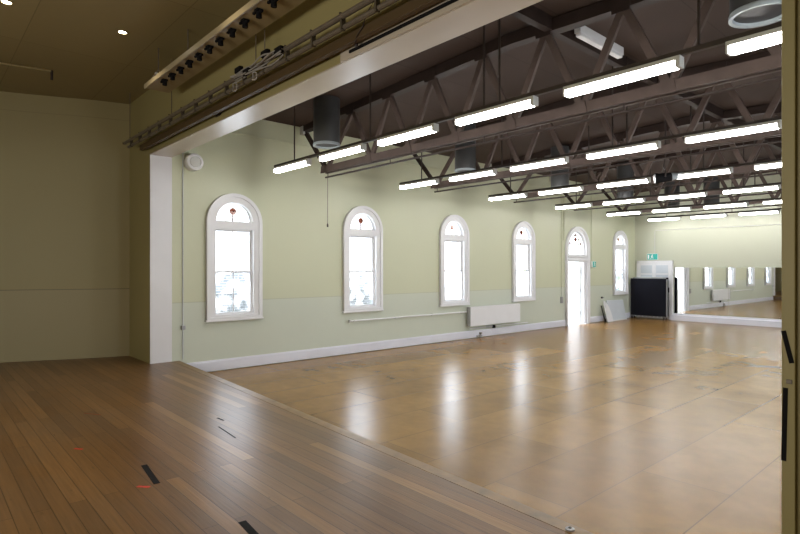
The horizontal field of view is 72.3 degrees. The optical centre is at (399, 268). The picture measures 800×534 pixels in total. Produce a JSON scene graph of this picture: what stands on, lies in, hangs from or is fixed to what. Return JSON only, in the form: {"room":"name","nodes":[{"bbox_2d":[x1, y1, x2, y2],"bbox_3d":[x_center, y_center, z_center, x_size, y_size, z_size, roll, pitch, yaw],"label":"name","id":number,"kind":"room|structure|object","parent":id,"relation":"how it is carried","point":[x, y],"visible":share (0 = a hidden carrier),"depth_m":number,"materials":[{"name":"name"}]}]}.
{"room":"exercise studio","nodes":[
{"label":"exercise studio","id":0,"kind":"room"},
{"bbox_2d":[0,91,128,362],"bbox_3d":[-8.062,-0.814,8.191,7.100,4.860,1.440,0,0,-42],"label":"wall","id":1,"kind":"structure","parent":0,"point":[64,162],"depth_m":9.61,"materials":[{"name":"paint"}]},
{"bbox_2d":[0,0,250,103],"bbox_3d":[-3.446,-3.100,3.022,7.290,0.200,15.500,0,0,-42],"label":"ceiling","id":2,"kind":"structure","parent":0,"point":[78,40],"depth_m":7.18,"materials":[{"name":"paint"}]},
{"bbox_2d":[0,62,52,79],"bbox_3d":[-6.100,-2.900,7.561,2.221,0.199,0.046,0,0,-32],"label":"pipe","id":3,"kind":"object","parent":2,"relation":"attached to","point":[3,63],"visible":1,"depth_m":8.01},
{"bbox_2d":[144,0,304,92],"bbox_3d":[-1.048,-2.712,5.046,0.335,0.575,7.120,0,0,-42],"label":"light bar","id":4,"kind":"object","parent":2,"relation":"hanging from","point":[253,17],"visible":1,"depth_m":6.01,"materials":[{"name":"painted metal"},{"name":"black metal"}]},
{"bbox_2d":[123,0,398,147],"bbox_3d":[-1.555,-2.534,5.979,0.108,0.928,9.812,0,0,-42],"label":"bar","id":5,"kind":"object","parent":2,"relation":"hanging from","point":[378,7],"visible":0.89,"depth_m":5.51,"materials":[{"name":"metal"}]},
{"bbox_2d":[230,45,283,91],"bbox_3d":[-1.544,-2.142,5.866,0.088,0.266,1.108,0,0,-42],"label":"cable bundle","id":6,"kind":"object","parent":5,"relation":"attached to","point":[239,71],"visible":1,"depth_m":5.81,"materials":[{"name":"grey plastic"}]},
{"bbox_2d":[242,67,251,76],"bbox_3d":[-1.685,-2.163,6.032,0.050,0.065,0.140,0,0,-42],"label":"socket","id":7,"kind":"object","parent":6,"relation":"attached to","point":[245,71],"depth_m":6.01,"materials":[{"name":"black plastic"}]},
{"bbox_2d":[260,49,269,57],"bbox_3d":[-1.405,-2.243,5.719,0.050,0.065,0.140,0,0,-42],"label":"socket","id":8,"kind":"object","parent":6,"relation":"attached to","point":[263,53],"depth_m":5.68,"materials":[{"name":"black plastic"}]},
{"bbox_2d":[274,45,283,53],"bbox_3d":[-1.218,-2.192,5.511,0.050,0.065,0.140,0,0,-42],"label":"socket","id":9,"kind":"object","parent":6,"relation":"attached to","point":[278,50],"depth_m":5.47,"materials":[{"name":"black plastic"}]},
{"bbox_2d":[0,356,569,533],"bbox_3d":[-3.342,1.751,3.183,7.460,0.310,15.600,0,0,-42],"label":"floor","id":10,"kind":"structure","parent":0,"point":[283,471],"depth_m":4.42,"materials":[{"name":"wood"}]},
{"bbox_2d":[141,464,159,483],"bbox_3d":[-1.940,1.595,4.255,0.045,0.002,0.473,0,0,-36],"label":"tape","id":11,"kind":"object","parent":10,"relation":"on","point":[146,468],"visible":1,"depth_m":4.24,"materials":[{"name":"plastic"}]},
{"bbox_2d":[238,520,258,533],"bbox_3d":[-0.911,1.595,3.337,0.050,0.002,0.292,0,0,-36],"label":"tape","id":12,"kind":"object","parent":10,"relation":"on","point":[247,527],"visible":1,"depth_m":3.37,"materials":[{"name":"plastic"}]},
{"bbox_2d":[172,120,634,371],"bbox_3d":[2.536,-0.744,15.346,17.562,5.300,0.300,0,0,-42],"label":"wall","id":13,"kind":"structure","parent":0,"point":[302,256],"depth_m":11.81,"materials":[{"name":"paint"}]},
{"bbox_2d":[150,155,171,363],"bbox_3d":[-4.042,-0.152,9.270,0.355,3.496,0.014,0,0,-42],"label":"column","id":14,"kind":"structure","parent":13,"relation":"attached to","point":[160,166],"depth_m":9.26,"materials":[{"name":"white paint"}]},
{"bbox_2d":[181,153,185,358],"bbox_3d":[-3.754,-0.434,9.488,0.070,4.020,0.050,0,0,-42],"label":"conduit","id":15,"kind":"object","parent":13,"relation":"attached to","point":[183,327],"visible":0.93,"depth_m":9.49,"materials":[{"name":"grey metal"}]},
{"bbox_2d":[184,153,202,170],"bbox_3d":[-3.596,-1.850,9.558,0.300,0.300,0.155,0,0,-42],"label":"wall speaker","id":16,"kind":"object","parent":13,"relation":"attached to","point":[192,162],"visible":1,"depth_m":9.49,"materials":[{"name":"white paint"}]},
{"bbox_2d":[190,156,200,166],"bbox_3d":[-3.548,-1.850,9.505,0.188,0.188,0.005,0,0,-42],"label":"grille","id":17,"kind":"object","parent":16,"relation":"attached to","point":[195,161],"depth_m":9.50,"materials":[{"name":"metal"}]},
{"bbox_2d":[204,193,263,322],"bbox_3d":[-3.090,-0.210,10.162,1.120,2.340,0.220,0,0,-42],"label":"window","id":18,"kind":"structure","parent":13,"relation":"in","point":[254,226],"depth_m":10.17,"materials":[{"name":"white paint"}]},
{"bbox_2d":[342,206,383,312],"bbox_3d":[-0.857,-0.210,12.158,1.120,2.340,0.220,0,0,-42],"label":"window","id":19,"kind":"structure","parent":13,"relation":"in","point":[376,232],"depth_m":12.20,"materials":[{"name":"white paint"}]},
{"bbox_2d":[348,311,466,322],"bbox_3d":[0.317,1.141,13.112,3.848,0.060,0.073,0,0,-42],"label":"pipe","id":20,"kind":"object","parent":13,"relation":"attached to","point":[394,317],"visible":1,"depth_m":12.88,"materials":[{"name":"metal"}]},
{"bbox_2d":[186,312,635,371],"bbox_3d":[2.582,1.748,15.168,17.130,0.193,0.028,0,0,-42],"label":"baseboard","id":21,"kind":"structure","parent":13,"relation":"attached to","point":[238,362],"depth_m":12.04,"materials":[{"name":"white paint"}]},
{"bbox_2d":[231,131,635,202],"bbox_3d":[2.535,-2.510,15.124,17.260,0.040,0.030,0,0,-42],"label":"trim","id":22,"kind":"structure","parent":13,"relation":"attached to","point":[233,132],"depth_m":12.01,"materials":[{"name":"paint"}]},
{"bbox_2d":[439,215,469,306],"bbox_3d":[1.361,-0.210,14.141,1.120,2.340,0.220,0,0,-42],"label":"window","id":23,"kind":"structure","parent":13,"relation":"in","point":[463,238],"depth_m":14.25,"materials":[{"name":"white paint"}]},
{"bbox_2d":[467,303,519,326],"bbox_3d":[2.593,1.268,15.092,2.215,0.515,0.155,0,0,-42],"label":"radiator","id":24,"kind":"object","parent":13,"relation":"attached to","point":[504,313],"visible":1,"depth_m":14.93,"materials":[{"name":"metal"}]},
{"bbox_2d":[471,303,518,307],"bbox_3d":[2.624,1.021,15.083,2.140,0.020,0.080,0,0,-42],"label":"grille","id":25,"kind":"object","parent":24,"relation":"attached to","point":[517,304],"depth_m":15.15,"materials":[{"name":"metal"}]},
{"bbox_2d":[511,221,535,301],"bbox_3d":[3.590,-0.210,16.134,1.120,2.340,0.220,0,0,-42],"label":"window","id":26,"kind":"structure","parent":13,"relation":"in","point":[530,241],"depth_m":16.31,"materials":[{"name":"white paint"}]},
{"bbox_2d":[560,194,564,302],"bbox_3d":[5.193,-0.692,17.488,0.216,3.596,0.051,0,0,-42],"label":"conduit","id":27,"kind":"object","parent":13,"relation":"attached to","point":[561,297],"visible":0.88,"depth_m":17.45,"materials":[{"name":"paint"}]},
{"bbox_2d":[565,227,589,325],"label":"door","id":28,"kind":"structure","parent":13,"relation":"in","point":[572,270],"depth_m":18.51,"materials":[{"name":"white paint"}]},
{"bbox_2d":[612,231,628,294],"bbox_3d":[8.025,-0.210,20.100,1.120,2.340,0.220,0,0,-42],"label":"window","id":29,"kind":"structure","parent":13,"relation":"in","point":[623,247],"depth_m":20.27,"materials":[{"name":"white paint"}]},
{"bbox_2d":[129,0,799,533],"bbox_3d":[-0.257,-0.769,5.036,0.350,5.250,14.050,0,0,-42],"label":"wall","id":30,"kind":"structure","parent":0,"point":[151,107],"depth_m":7.24,"materials":[{"name":"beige paint"}]},
{"bbox_2d":[140,0,441,150],"bbox_3d":[-1.317,-2.018,5.865,0.125,0.085,9.000,0,0,-42],"label":"track","id":31,"kind":"object","parent":30,"relation":"attached to","point":[411,7],"visible":1,"depth_m":5.30,"materials":[{"name":"metal"}]},
{"bbox_2d":[150,0,542,156],"bbox_3d":[-1.077,-1.907,5.954,0.357,0.013,8.912,0,0,-42],"label":"beam","id":32,"kind":"structure","parent":30,"relation":"attached to","point":[474,14],"depth_m":5.11,"materials":[{"name":"paint"}]},
{"bbox_2d":[173,361,593,533],"bbox_3d":[-1.040,1.615,5.945,0.108,0.042,8.967,0,0,-39],"label":"trim","id":33,"kind":"structure","parent":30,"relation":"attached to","point":[548,519],"depth_m":4.41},
{"bbox_2d":[349,0,457,52],"bbox_3d":[0.633,-1.958,3.752,0.035,0.027,3.250,0,0,-42],"label":"rail","id":34,"kind":"object","parent":30,"relation":"attached to","point":[449,2],"visible":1,"depth_m":4.39,"materials":[{"name":"black painted metal"}]},
{"bbox_2d":[340,0,472,62],"bbox_3d":[0.588,-1.968,3.812,0.022,0.125,3.400,0,0,-42],"label":"trim","id":35,"kind":"structure","parent":30,"relation":"attached to","point":[345,55],"depth_m":4.44,"materials":[{"name":"paint"}]},
{"bbox_2d":[781,387,787,460],"bbox_3d":[1.758,0.713,2.504,0.002,0.335,0.027,0,0,-42],"label":"tape","id":36,"kind":"object","parent":30,"relation":"attached to","point":[785,390],"visible":1,"depth_m":2.50,"materials":[{"name":"plastic"}]},
{"bbox_2d":[781,330,793,362],"bbox_3d":[1.765,0.357,2.496,0.002,0.149,0.052,0,0,-42],"label":"tape","id":37,"kind":"object","parent":30,"relation":"attached to","point":[784,333],"visible":1,"depth_m":2.50,"materials":[{"name":"plastic"}]},
{"bbox_2d":[782,0,796,533],"bbox_3d":[1.905,-0.158,2.618,0.370,3.508,0.053,0,0,-42],"label":"trim","id":38,"kind":"structure","parent":30,"relation":"attached to","point":[789,7],"depth_m":2.49,"materials":[{"name":"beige paint"}]},
{"bbox_2d":[208,317,781,533],"bbox_3d":[5.922,1.916,11.230,18.000,0.120,10.950,0,0,-42],"label":"floor","id":39,"kind":"structure","parent":0,"point":[637,425],"depth_m":7.06,"materials":[{"name":"wood"}]},
{"bbox_2d":[603,300,612,321],"bbox_3d":[7.275,1.486,19.151,0.395,0.740,0.195,0,0,-42],"label":"board","id":40,"kind":"object","parent":39,"relation":"on","point":[608,313],"visible":1,"depth_m":19.08,"materials":[{"name":"paint"}]},
{"bbox_2d":[606,300,626,320],"bbox_3d":[7.776,1.493,19.659,1.200,0.726,0.185,0,0,-42],"label":"leaning board","id":41,"kind":"object","parent":39,"relation":"on","point":[617,308],"visible":0.99,"depth_m":19.68,"materials":[{"name":"white paint"}]},
{"bbox_2d":[630,277,667,319],"bbox_3d":[9.110,1.083,20.050,0.300,1.546,1.330,0,0,-42],"label":"table","id":42,"kind":"object","parent":39,"relation":"on","point":[648,295],"visible":1,"depth_m":19.96,"materials":[{"name":"metal"}]},
{"bbox_2d":[262,0,781,192],"bbox_3d":[5.991,-3.143,11.258,17.300,0.575,10.440,0,0,-42],"label":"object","id":43,"kind":"structure","parent":0,"point":[667,24],"depth_m":9.06,"materials":[{"name":"metal"}]},
{"bbox_2d":[313,95,339,148],"bbox_3d":[-1.278,-2.610,9.562,0.476,0.960,0.476,0,0,-42],"label":"ceiling light","id":44,"kind":"object","parent":43,"relation":"attached to","point":[326,108],"visible":0.91,"depth_m":9.37,"materials":[{"name":"paint"}]},
{"bbox_2d":[454,123,475,172],"bbox_3d":[1.360,-2.490,11.411,0.452,0.960,0.452,0,0,-42],"label":"drum","id":45,"kind":"object","parent":43,"relation":"attached to","point":[465,159],"visible":0.64,"depth_m":11.22,"materials":[{"name":"grey metal"}]},
{"bbox_2d":[274,0,781,166],"bbox_3d":[0.725,-2.447,6.436,0.050,1.319,8.830,0,0,-42],"label":"rail","id":46,"kind":"object","parent":43,"relation":"hanging from","point":[699,47],"visible":0.79,"depth_m":5.71,"materials":[{"name":"metal"}]},
{"bbox_2d":[273,158,311,172],"bbox_3d":[-1.838,-1.737,9.302,0.096,0.096,1.100,0,0,-42],"label":"fluorescent light","id":47,"kind":"object","parent":46,"relation":"hanging from","point":[304,162],"visible":1,"depth_m":9.20,"materials":[{"name":"plastic"}]},
{"bbox_2d":[274,161,307,172],"bbox_3d":[-1.845,-1.720,9.310,0.092,0.060,1.040,0,0,-42],"label":"diffuser","id":48,"kind":"object","parent":47,"relation":"attached to","point":[297,164],"depth_m":9.27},
{"bbox_2d":[319,143,366,161],"bbox_3d":[-0.878,-1.737,8.229,0.096,0.096,1.100,0,0,-42],"label":"fluorescent light","id":49,"kind":"object","parent":46,"relation":"attached to","point":[360,147],"visible":1,"depth_m":8.13,"materials":[{"name":"plastic"}]},
{"bbox_2d":[377,123,438,145],"bbox_3d":[0.081,-1.737,7.155,0.096,0.096,1.100,0,0,-42],"label":"fluorescent light","id":50,"kind":"object","parent":46,"relation":"attached to","point":[430,128],"visible":1,"depth_m":7.07,"materials":[{"name":"plastic"}]},
{"bbox_2d":[454,95,537,125],"bbox_3d":[1.041,-1.737,6.082,0.096,0.096,1.100,0,0,-42],"label":"fluorescent light","id":51,"kind":"object","parent":46,"relation":"attached to","point":[531,101],"visible":1,"depth_m":6.00,"materials":[{"name":"plastic"}]},
{"bbox_2d":[563,55,683,97],"bbox_3d":[2.001,-1.737,5.008,0.096,0.096,1.100,0,0,-42],"label":"fluorescent light","id":52,"kind":"object","parent":46,"relation":"attached to","point":[676,62],"visible":1,"depth_m":4.92,"materials":[{"name":"plastic"}]},
{"bbox_2d":[725,26,781,55],"bbox_3d":[2.961,-1.737,3.935,0.096,0.096,1.100,0,0,-42],"label":"fluorescent light","id":53,"kind":"object","parent":46,"relation":"attached to","point":[773,36],"visible":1,"depth_m":4.17,"materials":[{"name":"plastic"}]},
{"bbox_2d":[300,0,781,173],"bbox_3d":[1.501,-2.458,7.244,0.165,1.275,10.406,0,0,-42],"label":"roof truss","id":54,"kind":"object","parent":43,"relation":"attached to","point":[673,85],"visible":0.93,"depth_m":6.88,"materials":[{"name":"brown metal"}]},
{"bbox_2d":[325,76,781,177],"bbox_3d":[1.536,-1.789,7.209,0.032,0.122,8.900,0,0,-42],"label":"conduit pipe","id":55,"kind":"object","parent":54,"relation":"attached to","point":[624,111],"visible":0.87,"depth_m":6.38,"materials":[{"name":"metal"}]},
{"bbox_2d":[551,145,568,186],"bbox_3d":[3.829,-2.399,13.122,0.438,0.998,0.438,0,0,-42],"label":"drum","id":56,"kind":"object","parent":43,"relation":"attached to","point":[563,179],"visible":0.39,"depth_m":12.96,"materials":[{"name":"grey metal"}]},
{"bbox_2d":[399,56,781,184],"bbox_3d":[2.946,-2.447,8.422,0.050,1.319,8.830,0,0,-42],"label":"rail","id":57,"kind":"object","parent":43,"relation":"hanging from","point":[778,117],"visible":0.66,"depth_m":8.16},
{"bbox_2d":[399,178,438,188],"bbox_3d":[0.383,-1.737,11.289,0.096,0.096,1.100,0,0,-42],"label":"fluorescent light","id":58,"kind":"object","parent":57,"relation":"hanging from","point":[436,180],"visible":1,"depth_m":11.20,"materials":[{"name":"plastic"}]},
{"bbox_2d":[449,168,496,180],"bbox_3d":[1.343,-1.737,10.215,0.096,0.096,1.100,0,0,-42],"label":"fluorescent light","id":59,"kind":"object","parent":57,"relation":"attached to","point":[493,171],"visible":1,"depth_m":10.14,"materials":[{"name":"plastic"}]},
{"bbox_2d":[510,156,568,171],"bbox_3d":[2.303,-1.737,9.142,0.096,0.096,1.100,0,0,-42],"label":"fluorescent light","id":60,"kind":"object","parent":57,"relation":"attached to","point":[565,159],"visible":1,"depth_m":9.07,"materials":[{"name":"plastic"}]},
{"bbox_2d":[511,159,564,170],"bbox_3d":[2.296,-1.720,9.149,0.092,0.060,1.040,0,0,-42],"label":"diffuser","id":61,"kind":"object","parent":60,"relation":"attached to","point":[548,162],"depth_m":9.11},
{"bbox_2d":[586,140,660,158],"bbox_3d":[3.263,-1.737,8.068,0.096,0.096,1.100,0,0,-42],"label":"fluorescent light","id":62,"kind":"object","parent":57,"relation":"attached to","point":[653,144],"visible":1,"depth_m":7.99,"materials":[{"name":"plastic"}]},
{"bbox_2d":[684,119,781,143],"bbox_3d":[4.223,-1.737,6.995,0.096,0.096,1.100,0,0,-42],"label":"fluorescent light","id":63,"kind":"object","parent":57,"relation":"attached to","point":[776,124],"visible":0.94,"depth_m":6.92,"materials":[{"name":"plastic"}]},
{"bbox_2d":[411,51,781,188],"bbox_3d":[3.723,-2.458,9.231,0.165,1.275,10.406,0,0,-42],"label":"roof truss","id":64,"kind":"object","parent":43,"relation":"attached to","point":[679,146],"visible":0.48,"depth_m":9.07,"materials":[{"name":"wood"}]},
{"bbox_2d":[434,140,781,192],"bbox_3d":[3.758,-1.789,9.195,0.032,0.122,8.900,0,0,-42],"label":"conduit pipe","id":65,"kind":"object","parent":64,"relation":"attached to","point":[780,141],"visible":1,"depth_m":9.12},
{"bbox_2d":[609,42,623,58],"bbox_3d":[2.947,-2.988,7.565,0.399,0.200,0.090,0,0,-42],"label":"ceiling light","id":66,"kind":"object","parent":43,"relation":"attached to","point":[617,51],"depth_m":7.57,"materials":[{"name":"white paint"}]},
{"bbox_2d":[488,106,781,196],"bbox_3d":[5.168,-2.447,10.409,0.050,1.319,8.830,0,0,-42],"label":"rail","id":67,"kind":"object","parent":43,"relation":"hanging from","point":[778,159],"visible":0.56,"depth_m":10.79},
{"bbox_2d":[488,192,527,200],"bbox_3d":[2.605,-1.737,13.275,0.096,0.096,1.100,0,0,-42],"label":"fluorescent light","id":68,"kind":"object","parent":67,"relation":"hanging from","point":[524,194],"visible":1,"depth_m":13.21,"materials":[{"name":"plastic"}]},
{"bbox_2d":[538,185,583,194],"bbox_3d":[3.565,-1.737,12.201,0.096,0.096,1.100,0,0,-42],"label":"fluorescent light","id":69,"kind":"object","parent":67,"relation":"attached to","point":[581,187],"visible":1,"depth_m":12.14,"materials":[{"name":"plastic"}]},
{"bbox_2d":[596,177,650,187],"bbox_3d":[4.524,-1.737,11.128,0.096,0.096,1.100,0,0,-42],"label":"fluorescent light","id":70,"kind":"object","parent":67,"relation":"attached to","point":[645,179],"visible":1,"depth_m":11.06,"materials":[{"name":"plastic"}]},
{"bbox_2d":[678,167,732,178],"bbox_3d":[5.484,-1.737,10.055,0.096,0.096,1.100,0,0,-42],"label":"fluorescent light","id":71,"kind":"object","parent":67,"relation":"attached to","point":[725,170],"visible":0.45,"depth_m":9.93,"materials":[{"name":"plastic"}]},
{"bbox_2d":[754,161,781,169],"bbox_3d":[6.444,-1.737,8.981,0.096,0.096,1.100,0,0,-42],"label":"fluorescent light","id":72,"kind":"object","parent":67,"relation":"attached to","point":[775,164],"visible":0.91,"depth_m":9.21,"materials":[{"name":"plastic"}]},
{"bbox_2d":[489,102,781,199],"bbox_3d":[5.944,-2.458,11.217,0.165,1.275,10.406,0,0,-42],"label":"roof truss","id":73,"kind":"object","parent":43,"relation":"attached to","point":[761,109],"visible":0.37,"depth_m":11.62,"materials":[{"name":"brown metal"}]},
{"bbox_2d":[514,169,781,202],"bbox_3d":[5.979,-1.789,11.181,0.032,0.122,8.900,0,0,-42],"label":"conduit pipe","id":74,"kind":"object","parent":73,"relation":"attached to","point":[776,173],"visible":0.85,"depth_m":11.67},
{"bbox_2d":[510,5,781,151],"bbox_3d":[6.377,-3.024,10.826,17.260,0.188,0.100,0,0,-42],"label":"ceiling beam","id":75,"kind":"structure","parent":43,"relation":"attached to","point":[531,15],"depth_m":7.40,"materials":[{"name":"wood"}]},
{"bbox_2d":[574,26,605,49],"bbox_3d":[2.427,-2.987,7.100,0.777,0.205,0.090,0,0,-42],"label":"ceiling light","id":76,"kind":"object","parent":75,"relation":"attached to","point":[590,36],"depth_m":7.09,"materials":[{"name":"white paint"}]},
{"bbox_2d":[549,136,781,205],"bbox_3d":[8.165,-2.458,13.203,0.165,1.275,10.406,0,0,-42],"label":"roof truss","id":77,"kind":"object","parent":43,"relation":"attached to","point":[598,172],"visible":0.23,"depth_m":14.11,"materials":[{"name":"brown metal"}]},
{"bbox_2d":[617,162,632,197],"bbox_3d":[6.157,-2.338,14.989,0.438,1.037,0.438,0,0,-42],"label":"drum","id":78,"kind":"object","parent":77,"relation":"attached to","point":[625,171],"visible":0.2,"depth_m":14.81,"materials":[{"name":"metal"}]},
{"bbox_2d":[574,192,781,210],"bbox_3d":[8.201,-1.789,13.168,0.032,0.122,8.900,0,0,-42],"label":"conduit pipe","id":79,"kind":"object","parent":77,"relation":"attached to","point":[716,197],"visible":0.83,"depth_m":14.14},
{"bbox_2d":[653,101,678,183],"bbox_3d":[4.979,-2.355,10.261,0.416,1.541,0.258,0,0,12],"label":"spotlight","id":80,"kind":"object","parent":43,"relation":"hanging from","point":[662,177],"visible":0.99,"depth_m":10.21,"materials":[{"name":"black painted metal"},{"name":"glass"}]},
{"bbox_2d":[555,140,781,205],"bbox_3d":[7.389,-2.447,12.395,0.050,1.319,8.830,0,0,-42],"label":"rail","id":81,"kind":"object","parent":43,"relation":"hanging from","point":[755,184],"visible":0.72,"depth_m":13.10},
{"bbox_2d":[555,202,591,208],"bbox_3d":[4.826,-1.737,15.261,0.096,0.096,1.100,0,0,-42],"label":"fluorescent light","id":82,"kind":"object","parent":81,"relation":"hanging from","point":[590,203],"visible":1,"depth_m":15.21,"materials":[{"name":"plastic"}]},
{"bbox_2d":[556,204,588,208],"bbox_3d":[4.820,-1.720,15.269,0.092,0.060,1.040,0,0,-42],"label":"diffuser","id":83,"kind":"object","parent":82,"relation":"attached to","point":[570,205],"depth_m":15.25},
{"bbox_2d":[603,197,644,204],"bbox_3d":[5.786,-1.737,14.188,0.096,0.096,1.100,0,0,-42],"label":"fluorescent light","id":84,"kind":"object","parent":81,"relation":"attached to","point":[642,199],"visible":1,"depth_m":14.12,"materials":[{"name":"plastic"}]},
{"bbox_2d":[658,191,706,199],"bbox_3d":[6.746,-1.737,13.114,0.096,0.096,1.100,0,0,-42],"label":"fluorescent light","id":85,"kind":"object","parent":81,"relation":"attached to","point":[704,193],"visible":1,"depth_m":13.06,"materials":[{"name":"plastic"}]},
{"bbox_2d":[722,184,780,193],"bbox_3d":[7.706,-1.737,12.041,0.096,0.096,1.100,0,0,-42],"label":"fluorescent light","id":86,"kind":"object","parent":81,"relation":"attached to","point":[777,186],"visible":1,"depth_m":11.99,"materials":[{"name":"plastic"}]},
{"bbox_2d":[664,181,679,206],"bbox_3d":[8.979,-2.480,18.088,0.476,0.960,0.476,0,0,-42],"label":"drum","id":87,"kind":"object","parent":43,"relation":"attached to","point":[667,189],"visible":0.31,"depth_m":17.91,"materials":[{"name":"grey metal"}]},
{"bbox_2d":[598,156,780,212],"bbox_3d":[10.387,-2.458,15.189,0.165,1.275,10.406,0,0,-42],"label":"roof truss","id":88,"kind":"object","parent":43,"relation":"attached to","point":[762,178],"visible":0.35,"depth_m":16.45,"materials":[{"name":"brown metal"}]},
{"bbox_2d":[621,204,781,216],"bbox_3d":[10.422,-1.789,15.154,0.032,0.122,8.900,0,0,-42],"label":"conduit pipe","id":89,"kind":"object","parent":88,"relation":"attached to","point":[779,204],"visible":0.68,"depth_m":16.50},
{"bbox_2d":[606,152,781,212],"bbox_3d":[9.611,-2.447,14.381,0.050,1.319,8.830,0,0,-42],"label":"rail","id":90,"kind":"object","parent":43,"relation":"hanging from","point":[696,204],"visible":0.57,"depth_m":15.59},
{"bbox_2d":[607,210,641,215],"bbox_3d":[7.048,-1.737,17.247,0.096,0.096,1.100,0,0,-42],"label":"fluorescent light","id":91,"kind":"object","parent":90,"relation":"hanging from","point":[637,211],"visible":1,"depth_m":17.18,"materials":[{"name":"plastic"}]},
{"bbox_2d":[607,212,639,215],"bbox_3d":[7.041,-1.720,17.255,0.092,0.060,1.040,0,0,-42],"label":"diffuser","id":92,"kind":"object","parent":91,"relation":"attached to","point":[613,213],"depth_m":17.27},
{"bbox_2d":[652,206,691,212],"bbox_3d":[8.008,-1.737,16.174,0.096,0.096,1.100,0,0,-42],"label":"fluorescent light","id":93,"kind":"object","parent":90,"relation":"attached to","point":[687,207],"visible":1,"depth_m":16.10,"materials":[{"name":"plastic"}]},
{"bbox_2d":[653,208,688,212],"bbox_3d":[8.001,-1.720,16.181,0.092,0.060,1.040,0,0,-42],"label":"diffuser","id":94,"kind":"object","parent":93,"relation":"attached to","point":[663,209],"depth_m":16.19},
{"bbox_2d":[703,202,748,208],"bbox_3d":[8.967,-1.737,15.101,0.096,0.096,1.100,0,0,-42],"label":"fluorescent light","id":95,"kind":"object","parent":90,"relation":"attached to","point":[738,203],"visible":1,"depth_m":15.04,"materials":[{"name":"plastic"}]},
{"bbox_2d":[762,199,781,203],"bbox_3d":[9.927,-1.737,14.027,0.096,0.096,1.100,0,0,-42],"label":"fluorescent light","id":96,"kind":"object","parent":90,"relation":"attached to","point":[775,200],"visible":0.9,"depth_m":14.26,"materials":[{"name":"plastic"}]},
{"bbox_2d":[703,177,719,203],"bbox_3d":[10.078,-2.460,17.730,0.476,0.960,0.476,0,0,-42],"label":"drum","id":97,"kind":"object","parent":43,"relation":"attached to","point":[715,184],"visible":0.37,"depth_m":17.53,"materials":[{"name":"grey metal"}]},
{"bbox_2d":[648,208,781,217],"bbox_3d":[11.832,-2.447,16.367,0.050,1.319,8.830,0,0,-42],"label":"rail","id":98,"kind":"object","parent":43,"relation":"hanging from","point":[776,208],"visible":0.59,"depth_m":17.91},
{"bbox_2d":[648,216,680,220],"bbox_3d":[9.269,-1.737,19.234,0.096,0.096,1.100,0,0,-42],"label":"fluorescent light","id":99,"kind":"object","parent":98,"relation":"hanging from","point":[678,217],"visible":1,"depth_m":19.18,"materials":[{"name":"plastic"}]},
{"bbox_2d":[648,218,678,220],"bbox_3d":[9.263,-1.720,19.241,0.092,0.060,1.040,0,0,-42],"label":"diffuser","id":100,"kind":"object","parent":99,"relation":"attached to","point":[649,219],"depth_m":19.31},
{"bbox_2d":[691,213,727,218],"bbox_3d":[10.229,-1.737,18.160,0.096,0.096,1.100,0,0,-42],"label":"fluorescent light","id":101,"kind":"object","parent":98,"relation":"attached to","point":[722,214],"visible":1,"depth_m":18.10,"materials":[{"name":"plastic"}]},
{"bbox_2d":[691,215,724,218],"bbox_3d":[10.223,-1.720,18.168,0.092,0.060,1.040,0,0,-42],"label":"diffuser","id":102,"kind":"object","parent":101,"relation":"attached to","point":[694,216],"depth_m":18.20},
{"bbox_2d":[739,210,779,215],"bbox_3d":[11.189,-1.737,17.087,0.096,0.096,1.100,0,0,-42],"label":"fluorescent light","id":103,"kind":"object","parent":98,"relation":"attached to","point":[767,211],"visible":1,"depth_m":17.03,"materials":[{"name":"plastic"}]},
{"bbox_2d":[739,211,777,214],"bbox_3d":[11.182,-1.720,17.094,0.092,0.060,1.040,0,0,-42],"label":"diffuser","id":104,"kind":"object","parent":103,"relation":"attached to","point":[753,212],"depth_m":17.10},
{"bbox_2d":[728,0,781,28],"bbox_3d":[3.049,-2.610,4.631,0.476,0.960,0.476,0,0,-42],"label":"drum","id":105,"kind":"object","parent":43,"relation":"attached to","point":[743,14],"visible":0.78,"depth_m":4.64,"materials":[{"name":"grey metal"}]},
{"bbox_2d":[635,171,781,318],"bbox_3d":[12.517,-0.744,17.094,0.250,5.300,11.000,0,0,-42],"label":"wall","id":106,"kind":"structure","parent":0,"point":[746,246],"depth_m":18.80,"materials":[{"name":"paint"}]},
{"bbox_2d":[637,261,672,319],"bbox_3d":[9.413,0.785,20.295,0.111,2.141,1.330,0,0,-42],"label":"door","id":107,"kind":"structure","parent":106,"relation":"in","point":[664,269],"depth_m":20.13,"materials":[{"name":"white paint"}]},
{"bbox_2d":[674,268,728,315],"bbox_3d":[10.496,0.794,19.146,0.012,1.649,1.776,0,0,-41],"label":"wall mirror","id":108,"kind":"object","parent":106,"relation":"attached to","point":[698,291],"visible":1,"depth_m":19.11,"materials":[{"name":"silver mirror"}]},
{"bbox_2d":[654,224,781,253],"bbox_3d":[12.659,-0.979,16.726,0.024,0.867,9.662,0,0,-42],"label":"conduit","id":109,"kind":"object","parent":106,"relation":"attached to","point":[769,224],"visible":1,"depth_m":19.08,"materials":[{"name":"plastic"}]},
{"bbox_2d":[671,313,781,327],"bbox_3d":[12.800,1.738,16.388,0.270,0.235,8.970,0,0,-42],"label":"baseboard","id":110,"kind":"structure","parent":106,"relation":"attached to","point":[676,316],"depth_m":18.29,"materials":[{"name":"white paint"}]},
{"bbox_2d":[729,267,781,319],"bbox_3d":[11.675,0.794,17.812,0.012,1.649,1.776,0,0,-41],"label":"wall mirror","id":111,"kind":"object","parent":106,"relation":"attached to","point":[754,292],"visible":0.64,"depth_m":17.89,"materials":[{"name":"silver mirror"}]},
{"label":"outside","id":112,"kind":"structure","parent":0,"visible":0},
{"bbox_2d":[216,288,575,323],"bbox_3d":[-5.448,1.986,28.598,50.000,0.140,30.100,0,0,-42],"label":"ground","id":113,"kind":"structure","parent":112,"point":[223,301],"depth_m":34.88,"materials":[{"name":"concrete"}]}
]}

